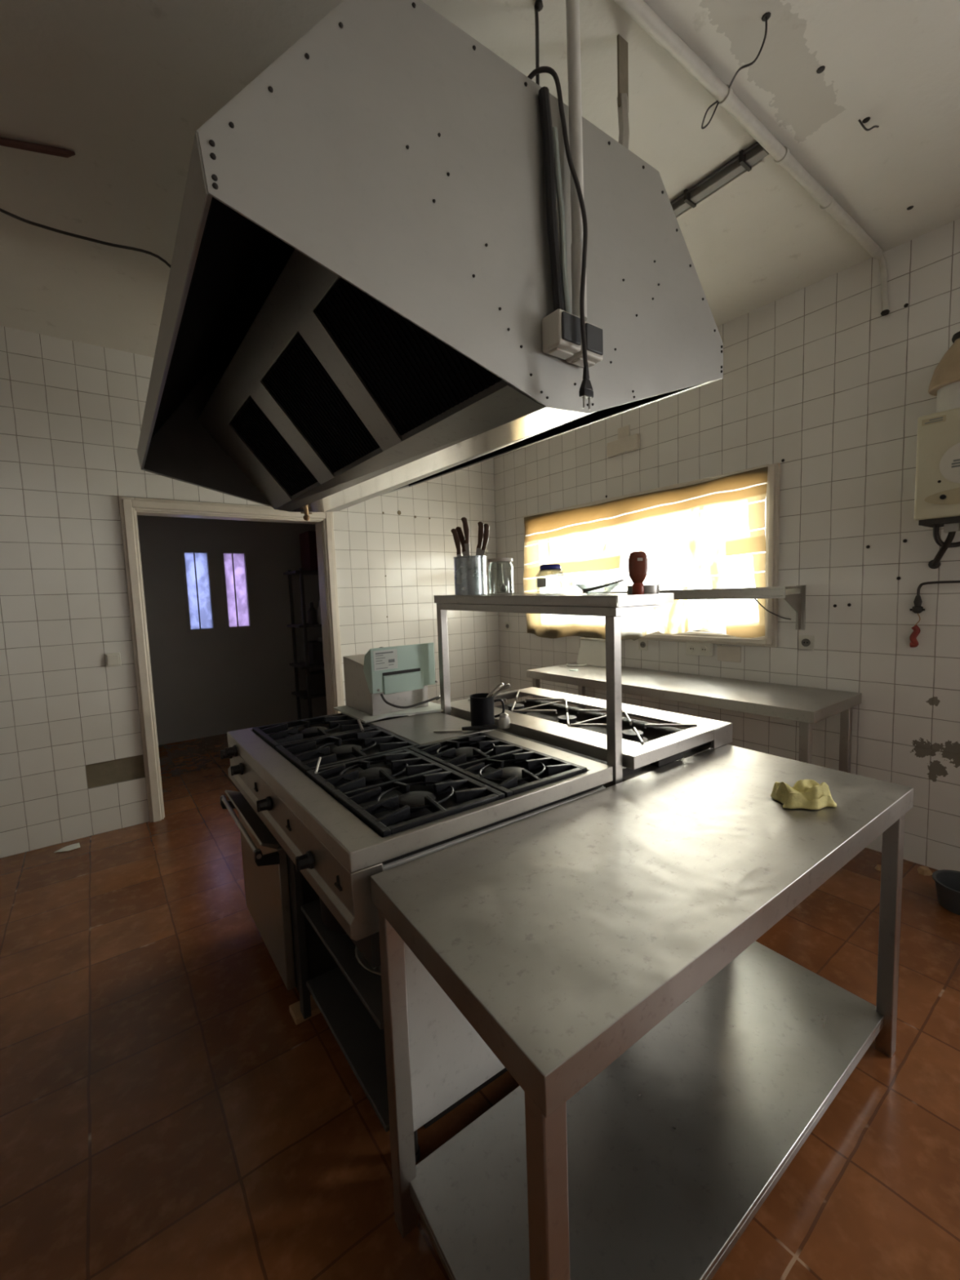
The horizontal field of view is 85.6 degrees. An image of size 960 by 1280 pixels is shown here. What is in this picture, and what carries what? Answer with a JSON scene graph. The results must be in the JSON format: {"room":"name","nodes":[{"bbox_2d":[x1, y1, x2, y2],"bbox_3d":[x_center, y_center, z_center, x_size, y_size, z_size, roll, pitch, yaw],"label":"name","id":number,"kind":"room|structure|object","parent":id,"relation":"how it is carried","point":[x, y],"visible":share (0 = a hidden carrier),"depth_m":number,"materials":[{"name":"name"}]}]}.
{"room":"commercial kitchen","nodes":[
{"label":"commercial kitchen","id":0,"kind":"room"},
{"bbox_2d":[137,515,327,745],"bbox_3d":[-2.813,-0.384,5.576,3.000,2.800,0.120,-6,6,-37],"label":"wall","id":1,"kind":"structure","parent":0,"point":[221,681],"depth_m":5.58,"materials":[{"name":"paint"}]},
{"bbox_2d":[180,549,253,632],"bbox_3d":[-2.787,-0.525,5.518,0.635,0.850,0.050,-6,6,-37],"label":"window","id":2,"kind":"structure","parent":1,"relation":"in","point":[197,591],"depth_m":5.48,"materials":[{"name":"glass"}]},
{"bbox_2d":[0,325,501,857],"bbox_3d":[-2.749,-0.290,2.977,7.594,3.095,0.140,-6,6,-37],"label":"wall","id":3,"kind":"structure","parent":0,"point":[72,766],"depth_m":3.17,"materials":[{"name":"white tile"}]},
{"bbox_2d":[104,652,121,666],"bbox_3d":[-2.295,0.123,3.245,0.080,0.083,0.019,-6,6,-37],"label":"light switch","id":4,"kind":"object","parent":3,"relation":"attached to","point":[111,659],"visible":1,"depth_m":3.24,"materials":[{"name":"white plastic"}]},
{"bbox_2d":[118,496,344,822],"bbox_3d":[-1.696,0.093,3.769,1.369,2.096,0.176,-6,6,-37],"label":"door frame","id":5,"kind":"structure","parent":3,"relation":"in","point":[130,508],"depth_m":3.41,"materials":[{"name":"beige paint"}]},
{"bbox_2d":[0,733,959,1279],"bbox_3d":[-1.649,1.390,1.605,7.844,0.100,8.200,-6,6,-37],"label":"floor","id":6,"kind":"structure","parent":0,"point":[166,1113],"depth_m":1.48,"materials":[{"name":"tile"}]},
{"bbox_2d":[54,842,79,852],"bbox_3d":[-2.429,1.225,3.058,0.125,0.022,0.065,-3,5,-15],"label":"shard","id":7,"kind":"object","parent":6,"relation":"on","point":[75,846],"visible":1,"depth_m":3.05,"materials":[{"name":"white ceramic"}]},
{"bbox_2d":[283,568,325,719],"bbox_3d":[-1.786,0.079,5.882,0.630,1.750,0.430,-6,6,-37],"label":"storage rack","id":8,"kind":"object","parent":6,"relation":"on","point":[305,694],"visible":0.38,"depth_m":5.64,"materials":[{"name":"black metal"}]},
{"bbox_2d":[299,530,318,570],"bbox_3d":[-1.774,-0.982,5.804,0.370,0.425,0.300,-6,6,-37],"label":"storage box","id":9,"kind":"object","parent":8,"relation":"on","point":[308,542],"visible":0.36,"depth_m":5.62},
{"bbox_2d":[307,602,317,624],"bbox_3d":[-1.833,-0.291,5.667,0.090,0.240,0.090,-6,6,-37],"label":"bottle","id":10,"kind":"object","parent":8,"relation":"on","point":[312,612],"visible":0.98,"depth_m":5.64,"materials":[{"name":"black glass"}]},
{"bbox_2d":[307,640,322,664],"bbox_3d":[-1.837,0.139,5.766,0.100,0.245,0.200,-6,6,-37],"label":"storage box","id":11,"kind":"object","parent":8,"relation":"on","point":[314,647],"visible":0.8,"depth_m":5.69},
{"bbox_2d":[317,600,321,623],"bbox_3d":[-1.749,-0.308,5.704,0.070,0.260,0.070,-6,6,-37],"label":"bottle","id":12,"kind":"object","parent":8,"relation":"on","point":[319,606],"visible":0.44,"depth_m":5.68,"materials":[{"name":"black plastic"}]},
{"bbox_2d":[318,637,324,662],"bbox_3d":[-1.722,0.113,5.851,0.130,0.275,0.200,-6,6,-37],"label":"storage box","id":13,"kind":"object","parent":8,"relation":"on","point":[320,639],"visible":0.14,"depth_m":5.80,"materials":[{"name":"paint"}]},
{"bbox_2d":[288,995,320,1025],"bbox_3d":[-0.602,1.274,1.792,0.090,0.024,0.075,-6,6,-37],"label":"wooden block","id":14,"kind":"object","parent":6,"relation":"on","point":[295,1008],"visible":0.5,"depth_m":1.77,"materials":[{"name":"brown wood"}]},
{"bbox_2d":[220,711,613,1174],"bbox_3d":[-0.337,0.816,1.915,0.918,0.896,1.361,-6,6,-37],"label":"range cooker","id":15,"kind":"object","parent":6,"relation":"on","point":[397,791],"visible":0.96,"depth_m":1.51,"materials":[{"name":"metal"}]},
{"bbox_2d":[220,790,338,991],"bbox_3d":[-0.545,0.885,2.186,0.879,0.544,0.662,-6,6,-37],"label":"oven","id":16,"kind":"object","parent":15,"relation":"in","point":[268,868],"depth_m":1.80,"materials":[{"name":"silver metal"}]},
{"bbox_2d":[314,756,321,773],"bbox_3d":[-0.516,0.398,1.654,0.008,0.016,0.123,-3,5,-11],"label":"stick","id":17,"kind":"object","parent":15,"relation":"on","point":[320,757],"visible":1,"depth_m":1.64,"materials":[{"name":"plastic"}]},
{"bbox_2d":[300,899,383,1029],"bbox_3d":[-0.108,0.865,1.673,0.750,0.015,0.622,-6,6,-37],"label":"shelf","id":18,"kind":"object","parent":15,"relation":"attached to","point":[367,985],"depth_m":1.42,"materials":[{"name":"grey metal"}]},
{"bbox_2d":[306,967,389,1132],"bbox_3d":[-0.099,1.129,1.697,0.750,0.015,0.622,-6,6,-37],"label":"shelf","id":19,"kind":"object","parent":15,"relation":"attached to","point":[357,1035],"depth_m":1.51,"materials":[{"name":"grey metal"}]},
{"bbox_2d":[357,719,364,732],"bbox_3d":[-0.492,0.352,2.138,0.012,0.023,0.137,-4,5,-19],"label":"metal rod","id":20,"kind":"object","parent":15,"relation":"on","point":[358,720],"visible":1,"depth_m":2.12,"materials":[{"name":"silver metal"}]},
{"bbox_2d":[355,946,381,975],"bbox_3d":[-0.212,0.836,1.384,0.234,0.061,0.234,-6,6,-37],"label":"steel bowl","id":21,"kind":"object","parent":15,"relation":"on","point":[360,957],"visible":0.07,"depth_m":1.34,"materials":[{"name":"silver metal"}]},
{"bbox_2d":[333,702,451,723],"bbox_3d":[-0.419,0.326,2.470,0.415,0.010,0.445,-6,6,-37],"label":"paper sheets","id":22,"kind":"object","parent":15,"relation":"on","point":[432,707],"visible":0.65,"depth_m":2.37,"materials":[{"name":"white paper"}]},
{"bbox_2d":[342,642,439,715],"bbox_3d":[-0.413,0.167,2.492,0.363,0.304,0.381,-6,6,-37],"label":"machine","id":23,"kind":"object","parent":22,"relation":"on","point":[381,680],"visible":1,"depth_m":2.37,"materials":[{"name":"silver metal"}]},
{"bbox_2d":[226,712,613,873],"bbox_3d":[-0.329,0.412,1.895,0.862,0.047,1.360,-6,6,-37],"label":"cooktop","id":24,"kind":"object","parent":15,"relation":"in","point":[360,833],"depth_m":1.55,"materials":[{"name":"metal"}]},
{"bbox_2d":[433,724,497,732],"bbox_3d":[-0.057,0.346,2.036,0.250,0.022,0.020,-2,5,2],"label":"spatula","id":25,"kind":"object","parent":15,"relation":"on","point":[482,726],"visible":1,"depth_m":2.03,"materials":[{"name":"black metal"}]},
{"bbox_2d":[469,693,505,725],"bbox_3d":[0.024,0.285,2.108,0.135,0.127,0.100,-6,6,-37],"label":"mug","id":26,"kind":"object","parent":15,"relation":"on","point":[482,707],"visible":0.77,"depth_m":2.06,"materials":[{"name":"ceramic"}]},
{"bbox_2d":[486,682,511,697],"bbox_3d":[0.058,0.256,2.109,0.134,0.160,0.053,-3,5,-6],"label":"tongs","id":27,"kind":"object","parent":26,"relation":"in","point":[500,686],"visible":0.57,"depth_m":2.09,"materials":[{"name":"silver metal"}]},
{"bbox_2d":[434,592,674,787],"bbox_3d":[0.241,0.516,2.111,0.297,1.416,1.036,-6,6,-37],"label":"shelf","id":28,"kind":"object","parent":6,"relation":"on","point":[610,606],"visible":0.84,"depth_m":1.67,"materials":[{"name":"silver metal"}]},
{"bbox_2d":[453,555,487,595],"bbox_3d":[-0.043,-0.292,2.371,0.151,0.174,0.151,-6,6,-37],"label":"steel canister","id":29,"kind":"object","parent":28,"relation":"on","point":[470,571],"visible":0.91,"depth_m":2.31,"materials":[{"name":"silver metal"}]},
{"bbox_2d":[450,528,461,556],"bbox_3d":[-0.097,-0.363,2.375,0.064,0.290,0.014,-1,5,10],"label":"kitchen knife","id":30,"kind":"object","parent":29,"relation":"in","point":[457,542],"visible":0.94,"depth_m":2.36,"materials":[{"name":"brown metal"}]},
{"bbox_2d":[455,526,466,555],"bbox_3d":[-0.067,-0.369,2.374,0.092,0.300,0.021,2,6,35],"label":"kitchen knife","id":31,"kind":"object","parent":29,"relation":"in","point":[462,539],"visible":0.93,"depth_m":2.37,"materials":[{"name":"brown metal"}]},
{"bbox_2d":[461,517,470,555],"bbox_3d":[-0.062,-0.388,2.366,0.036,0.338,0.017,-1,5,8],"label":"kitchen knife","id":32,"kind":"object","parent":29,"relation":"in","point":[466,530],"visible":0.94,"depth_m":2.35,"materials":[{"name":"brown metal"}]},
{"bbox_2d":[475,521,483,555],"bbox_3d":[-0.006,-0.380,2.374,0.055,0.317,0.018,-2,5,5],"label":"kitchen knife","id":33,"kind":"object","parent":29,"relation":"in","point":[480,523],"visible":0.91,"depth_m":2.36,"materials":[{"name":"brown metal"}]},
{"bbox_2d":[480,523,489,555],"bbox_3d":[0.010,-0.372,2.352,0.075,0.304,0.015,-1,5,6],"label":"kitchen knife","id":34,"kind":"object","parent":29,"relation":"in","point":[486,534],"visible":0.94,"depth_m":2.34,"materials":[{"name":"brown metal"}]},
{"bbox_2d":[488,557,513,595],"bbox_3d":[0.089,-0.268,2.197,0.104,0.150,0.104,-6,6,-37],"label":"glass jar","id":35,"kind":"object","parent":28,"relation":"on","point":[506,559],"visible":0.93,"depth_m":2.15,"materials":[{"name":"clear glass"}]},
{"bbox_2d":[500,563,506,591],"bbox_3d":[0.098,-0.262,2.185,0.030,0.121,0.030,-6,6,-37],"label":"serving spoon","id":36,"kind":"object","parent":35,"relation":"in","point":[503,588],"visible":0.88,"depth_m":2.18,"materials":[{"name":"silver metal"}]},
{"bbox_2d":[500,584,506,591],"bbox_3d":[0.100,-0.218,2.189,0.030,0.034,0.030,-6,6,-37],"label":"bowl","id":37,"kind":"object","parent":36,"relation":"on","point":[503,588],"depth_m":2.18,"materials":[{"name":"silver metal"}]},
{"bbox_2d":[534,564,566,594],"bbox_3d":[0.267,-0.233,1.995,0.094,0.114,0.103,-6,6,-37],"label":"jar","id":38,"kind":"object","parent":28,"relation":"on","point":[541,582],"visible":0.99,"depth_m":1.96,"materials":[{"name":"clear glass"}]},
{"bbox_2d":[628,551,647,594],"bbox_3d":[0.497,-0.210,1.631,0.058,0.134,0.042,-2,5,-1],"label":"ketchup bottle","id":39,"kind":"object","parent":28,"relation":"on","point":[637,560],"visible":1,"depth_m":1.61,"materials":[{"name":"red plastic"}]},
{"bbox_2d":[626,584,659,594],"bbox_3d":[0.543,-0.168,1.726,0.106,0.028,0.106,-6,6,-37],"label":"round tin","id":40,"kind":"object","parent":28,"relation":"on","point":[653,588],"visible":0.57,"depth_m":1.68,"materials":[{"name":"silver metal"}]},
{"bbox_3d":[0.408,-0.177,1.797,0.156,0.037,0.156,-6,6,-37],"label":"glass dish","id":41,"kind":"object","parent":28,"relation":"on","visible":0},
{"bbox_2d":[582,579,623,593],"bbox_3d":[0.419,-0.183,1.775,0.140,0.043,0.019,0,5,18],"label":"teaspoon","id":42,"kind":"object","parent":41,"relation":"in","point":[584,590],"visible":1,"depth_m":1.78,"materials":[{"name":"silver metal"}]},
{"bbox_2d":[450,686,732,787],"bbox_3d":[0.400,0.728,2.277,0.600,0.853,1.117,-6,6,-37],"label":"cooktop","id":43,"kind":"object","parent":6,"relation":"on","point":[646,747],"visible":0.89,"depth_m":2.01,"materials":[{"name":"silver metal"}]},
{"bbox_2d":[498,712,510,728],"bbox_3d":[0.098,0.325,2.098,0.048,0.059,0.048,-6,6,-37],"label":"salt shaker","id":44,"kind":"object","parent":43,"relation":"on","point":[504,720],"visible":1,"depth_m":2.08,"materials":[{"name":"white ceramic"}]},
{"bbox_2d":[451,700,711,776],"bbox_3d":[0.377,0.383,2.258,0.573,0.024,1.025,-6,6,-37],"label":"tray","id":45,"kind":"object","parent":43,"relation":"on","point":[650,733],"depth_m":2.22,"materials":[{"name":"metal"}]},
{"bbox_2d":[370,744,913,1279],"bbox_3d":[0.518,0.875,1.342,1.475,0.820,0.591,-6,6,-37],"label":"work table","id":46,"kind":"object","parent":6,"relation":"on","point":[670,1065],"visible":0.98,"depth_m":1.13,"materials":[{"name":"silver metal"}]},
{"bbox_2d":[409,941,884,1279],"bbox_3d":[0.529,1.179,1.369,1.411,0.034,0.520,-6,6,-37],"label":"shelf","id":47,"kind":"object","parent":46,"relation":"attached to","point":[675,1147],"depth_m":1.23,"materials":[{"name":"metal"}]},
{"bbox_2d":[770,778,836,809],"bbox_3d":[0.889,0.413,1.426,0.156,0.055,0.137,-1,5,8],"label":"cleaning cloth","id":48,"kind":"object","parent":46,"relation":"on","point":[806,793],"visible":1,"depth_m":1.39,"materials":[{"name":"yellow fabric"}]},
{"bbox_2d":[526,662,862,773],"bbox_3d":[1.187,0.665,3.346,0.600,0.830,1.945,-6,6,-37],"label":"side table","id":49,"kind":"object","parent":6,"relation":"on","point":[807,706],"visible":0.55,"depth_m":2.83,"materials":[{"name":"silver metal"}]},
{"bbox_2d":[566,663,586,666],"bbox_3d":[0.745,0.194,4.036,0.171,0.017,0.099,0,6,22],"label":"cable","id":50,"kind":"object","parent":49,"relation":"on","point":[566,664],"visible":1,"depth_m":3.99,"materials":[{"name":"plastic"}]},
{"bbox_2d":[576,637,605,666],"bbox_3d":[0.914,0.093,4.035,0.123,0.205,0.350,-6,6,-37],"label":"box","id":51,"kind":"object","parent":49,"relation":"on","point":[592,651],"visible":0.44,"depth_m":4.04,"materials":[{"name":"plastic"}]},
{"bbox_2d":[874,864,880,871],"bbox_3d":[1.972,1.117,2.551,0.054,0.016,0.045,-6,6,-37],"label":"chip","id":52,"kind":"object","parent":6,"relation":"on","point":[877,867],"visible":0.55,"depth_m":2.55,"materials":[{"name":"brown wood"}]},
{"bbox_2d":[916,866,932,875],"bbox_3d":[2.152,1.112,2.511,0.060,0.021,0.081,0,6,23],"label":"chip","id":53,"kind":"object","parent":6,"relation":"on","point":[923,870],"visible":0.97,"depth_m":2.50,"materials":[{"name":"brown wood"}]},
{"bbox_2d":[932,869,959,915],"bbox_3d":[2.082,1.097,2.227,0.216,0.110,0.216,-6,6,-37],"label":"bucket","id":54,"kind":"object","parent":6,"relation":"on","point":[947,882],"visible":1,"depth_m":2.25,"materials":[{"name":"grey plastic"}]},
{"bbox_2d":[0,0,959,357],"bbox_3d":[-1.105,-1.625,0.457,7.844,0.100,6.021,-6,6,-37],"label":"ceiling","id":55,"kind":"structure","parent":0,"point":[126,86],"depth_m":1.72,"materials":[{"name":"paint"}]},
{"bbox_2d":[0,137,75,158],"bbox_3d":[-1.710,-1.652,1.682,0.665,0.024,0.031,-4,5,-20],"label":"conduit","id":56,"kind":"object","parent":55,"relation":"attached to","point":[60,152],"visible":1,"depth_m":1.75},
{"bbox_2d":[0,208,170,267],"bbox_3d":[-1.686,-1.468,1.731,1.413,0.404,0.067,-6,7,-40],"label":"cable","id":57,"kind":"object","parent":55,"relation":"hanging from","point":[4,211],"visible":0.67,"depth_m":1.93,"materials":[{"name":"black rubber"}]},
{"bbox_2d":[534,0,542,11],"bbox_3d":[0.157,-1.694,1.387,0.024,0.018,0.023,-6,6,-37],"label":"ceiling hook","id":58,"kind":"object","parent":55,"relation":"attached to","point":[538,4],"visible":1,"depth_m":1.38,"materials":[{"name":"black metal"}]},
{"bbox_2d":[534,8,539,85],"bbox_3d":[0.154,-1.536,1.388,0.011,0.334,0.054,-1,5,10],"label":"wire","id":59,"kind":"object","parent":58,"relation":"hanging from","point":[536,14],"visible":0.66,"depth_m":1.38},
{"bbox_2d":[565,0,586,320],"bbox_3d":[0.243,-1.262,1.311,0.038,0.871,0.052,-2,5,2],"label":"conduit pipe","id":60,"kind":"object","parent":55,"relation":"attached to","point":[572,6],"visible":0.77,"depth_m":1.30,"materials":[{"name":"grey plastic"}]},
{"bbox_2d":[617,34,629,149],"bbox_3d":[0.413,-1.560,1.501,0.033,0.324,0.039,0,6,23],"label":"strap","id":61,"kind":"object","parent":55,"relation":"hanging from","point":[622,45],"visible":0.76,"depth_m":1.49,"materials":[{"name":"grey paint"}]},
{"bbox_2d":[137,0,723,520],"bbox_3d":[-0.415,-1.028,2.143,1.654,0.804,2.042,-6,6,-37],"label":"extraction hood","id":62,"kind":"object","parent":61,"relation":"hanging from","point":[358,296],"visible":0.99,"depth_m":1.36,"materials":[{"name":"metal"}]},
{"bbox_2d":[301,510,311,520],"bbox_3d":[-0.982,-0.707,2.936,0.056,0.062,0.038,-3,5,-6],"label":"tap","id":63,"kind":"object","parent":62,"relation":"on","point":[306,517],"depth_m":2.93,"materials":[{"name":"brown metal"}]},
{"bbox_2d":[538,86,564,311],"bbox_3d":[0.178,-1.075,1.289,0.055,0.526,0.028,-3,5,-16],"label":"black sleeve","id":64,"kind":"object","parent":62,"relation":"attached to","point":[544,92],"visible":0.94,"depth_m":1.28,"materials":[{"name":"plastic"}]},
{"bbox_2d":[527,66,593,409],"bbox_3d":[0.193,-0.983,1.287,0.164,0.804,0.052,-2,5,4],"label":"power cord","id":65,"kind":"object","parent":62,"relation":"hanging from","point":[586,391],"visible":0.98,"depth_m":1.28,"materials":[{"name":"black plastic"}]},
{"bbox_2d":[542,308,581,359],"bbox_3d":[0.209,-0.769,1.311,0.080,0.089,0.069,-6,6,-37],"label":"socket","id":66,"kind":"object","parent":62,"relation":"attached to","point":[561,329],"visible":0.98,"depth_m":1.29,"materials":[{"name":"white plastic"}]},
{"bbox_2d":[552,126,570,313],"bbox_3d":[0.205,-1.042,1.310,0.042,0.456,0.021,-2,5,0],"label":"tube","id":67,"kind":"object","parent":62,"relation":"attached to","point":[557,170],"visible":0.83,"depth_m":1.30,"materials":[{"name":"metal"}]},
{"bbox_2d":[565,320,603,367],"bbox_3d":[0.276,-0.772,1.362,0.080,0.089,0.069,-6,6,-37],"label":"socket","id":68,"kind":"object","parent":62,"relation":"attached to","point":[594,334],"visible":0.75,"depth_m":1.34,"materials":[{"name":"white plastic"}]},
{"bbox_2d":[670,142,768,219],"bbox_3d":[0.666,-1.786,2.330,0.090,0.040,1.195,-6,6,-37],"label":"fluorescent light","id":69,"kind":"object","parent":55,"relation":"attached to","point":[748,160],"visible":0.36,"depth_m":1.98,"materials":[{"name":"white plastic"}]},
{"bbox_2d":[728,17,767,88],"bbox_3d":[0.774,-1.698,1.516,0.020,0.078,0.157,-3,5,-11],"label":"loose wire","id":70,"kind":"object","parent":55,"relation":"hanging from","point":[766,18],"visible":1,"depth_m":1.48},
{"bbox_2d":[613,0,889,315],"bbox_3d":[0.780,-1.599,1.664,2.890,0.301,0.062,-6,6,-36],"label":"ceiling pipe","id":71,"kind":"object","parent":55,"relation":"attached to","point":[639,11],"visible":1,"depth_m":1.71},
{"bbox_2d":[701,100,719,128],"bbox_3d":[0.736,-1.681,1.662,0.038,0.050,0.054,-3,5,-14],"label":"loose wire","id":72,"kind":"object","parent":71,"relation":"hanging from","point":[717,101],"visible":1,"depth_m":1.66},
{"bbox_2d":[761,12,770,21],"bbox_3d":[0.795,-1.729,1.440,0.023,0.004,0.024,-6,6,-37],"label":"hole","id":73,"kind":"object","parent":55,"relation":"attached to","point":[767,15],"depth_m":1.44,"materials":[{"name":"black"}]},
{"bbox_2d":[816,65,825,73],"bbox_3d":[1.048,-1.752,1.595,0.023,0.004,0.024,-6,6,-37],"label":"hole","id":74,"kind":"object","parent":55,"relation":"attached to","point":[821,68],"depth_m":1.59,"materials":[{"name":"black"}]},
{"bbox_2d":[862,116,870,123],"bbox_3d":[1.322,-1.778,1.776,0.023,0.004,0.024,-6,6,-37],"label":"hole","id":75,"kind":"object","parent":55,"relation":"attached to","point":[865,120],"depth_m":1.77,"materials":[{"name":"black"}]},
{"bbox_2d":[857,119,879,130],"bbox_3d":[1.339,-1.764,1.781,0.094,0.034,0.017,-4,5,-17],"label":"loose wire","id":76,"kind":"object","parent":55,"relation":"attached to","point":[859,120],"visible":1,"depth_m":1.78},
{"bbox_2d":[493,218,959,871],"bbox_3d":[1.950,-0.400,2.860,0.200,2.985,5.671,-6,6,-37],"label":"wall","id":77,"kind":"structure","parent":0,"point":[815,379],"depth_m":2.75,"materials":[{"name":"white tile"}]},
{"bbox_2d":[504,622,511,630],"bbox_3d":[0.265,-0.133,4.985,0.011,0.080,0.080,-6,6,-37],"label":"wall socket","id":78,"kind":"object","parent":77,"relation":"attached to","point":[507,624],"visible":1,"depth_m":4.98,"materials":[{"name":"white plastic"}]},
{"bbox_2d":[606,424,639,457],"bbox_3d":[1.033,-1.448,3.751,0.035,0.185,0.270,-6,6,-37],"label":"junction box","id":79,"kind":"object","parent":77,"relation":"attached to","point":[625,442],"visible":1,"depth_m":3.74,"materials":[{"name":"beige paint"}]},
{"bbox_2d":[638,639,648,650],"bbox_3d":[1.185,0.034,3.771,0.011,0.080,0.080,-6,6,-37],"label":"wall socket","id":80,"kind":"object","parent":77,"relation":"attached to","point":[642,644],"visible":1,"depth_m":3.77,"materials":[{"name":"white plastic"}]},
{"bbox_2d":[523,462,780,647],"bbox_3d":[1.095,-0.537,3.863,0.132,1.048,2.157,-6,6,-37],"label":"window","id":81,"kind":"structure","parent":77,"relation":"in","point":[632,631],"depth_m":3.29,"materials":[{"name":"beige paint"}]},
{"bbox_2d":[523,463,768,640],"bbox_3d":[1.023,-0.512,3.815,0.041,1.082,2.080,-6,6,-37],"label":"window blind","id":82,"kind":"object","parent":81,"relation":"hanging from","point":[748,486],"visible":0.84,"depth_m":3.50,"materials":[{"name":"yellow fabric"}]},
{"bbox_2d":[563,585,805,630],"bbox_3d":[1.201,-0.214,3.511,0.254,0.250,1.721,-6,6,-37],"label":"wall shelf","id":83,"kind":"object","parent":77,"relation":"attached to","point":[796,598],"visible":0.68,"depth_m":2.91,"materials":[{"name":"silver metal"}]},
{"bbox_2d":[685,641,713,656],"bbox_3d":[1.440,0.058,3.407,0.040,0.085,0.175,-6,6,-37],"label":"double socket","id":84,"kind":"object","parent":77,"relation":"attached to","point":[691,648],"visible":1,"depth_m":3.39,"materials":[{"name":"white plastic"}]},
{"bbox_2d":[717,644,741,662],"bbox_3d":[1.568,0.086,3.267,0.008,0.100,0.150,-6,6,-37],"label":"blank plate","id":85,"kind":"object","parent":77,"relation":"attached to","point":[725,653],"visible":1,"depth_m":3.26,"materials":[{"name":"beige paint"}]},
{"bbox_2d":[798,635,813,649],"bbox_3d":[1.826,0.014,2.907,0.011,0.080,0.080,-6,6,-37],"label":"wall socket","id":86,"kind":"object","parent":77,"relation":"attached to","point":[805,642],"visible":1,"depth_m":2.90,"materials":[{"name":"white plastic"}]},
{"bbox_2d":[909,580,959,647],"bbox_3d":[2.223,-0.110,2.329,0.040,0.319,0.465,-6,6,-37],"label":"gas valve","id":87,"kind":"object","parent":77,"relation":"attached to","point":[917,608],"visible":1,"depth_m":2.48,"materials":[{"name":"metal"}]},
{"bbox_2d":[914,331,959,568],"bbox_3d":[2.117,-0.808,2.186,0.268,0.990,0.388,-6,6,-37],"label":"water heater","id":88,"kind":"object","parent":77,"relation":"attached to","point":[937,481],"visible":1,"depth_m":2.22,"materials":[{"name":"beige metal"}]},
{"bbox_2d":[918,515,959,527],"bbox_3d":[2.133,-0.518,2.222,0.230,0.022,0.345,-6,6,-37],"label":"tray","id":89,"kind":"object","parent":88,"relation":"on","point":[925,521],"depth_m":2.25,"materials":[{"name":"metal"}]},
{"bbox_2d":[928,337,959,395],"bbox_3d":[2.067,-1.184,2.202,0.244,0.200,0.244,-6,6,-37],"label":"hood","id":90,"kind":"object","parent":88,"relation":"attached to","point":[946,375],"depth_m":2.19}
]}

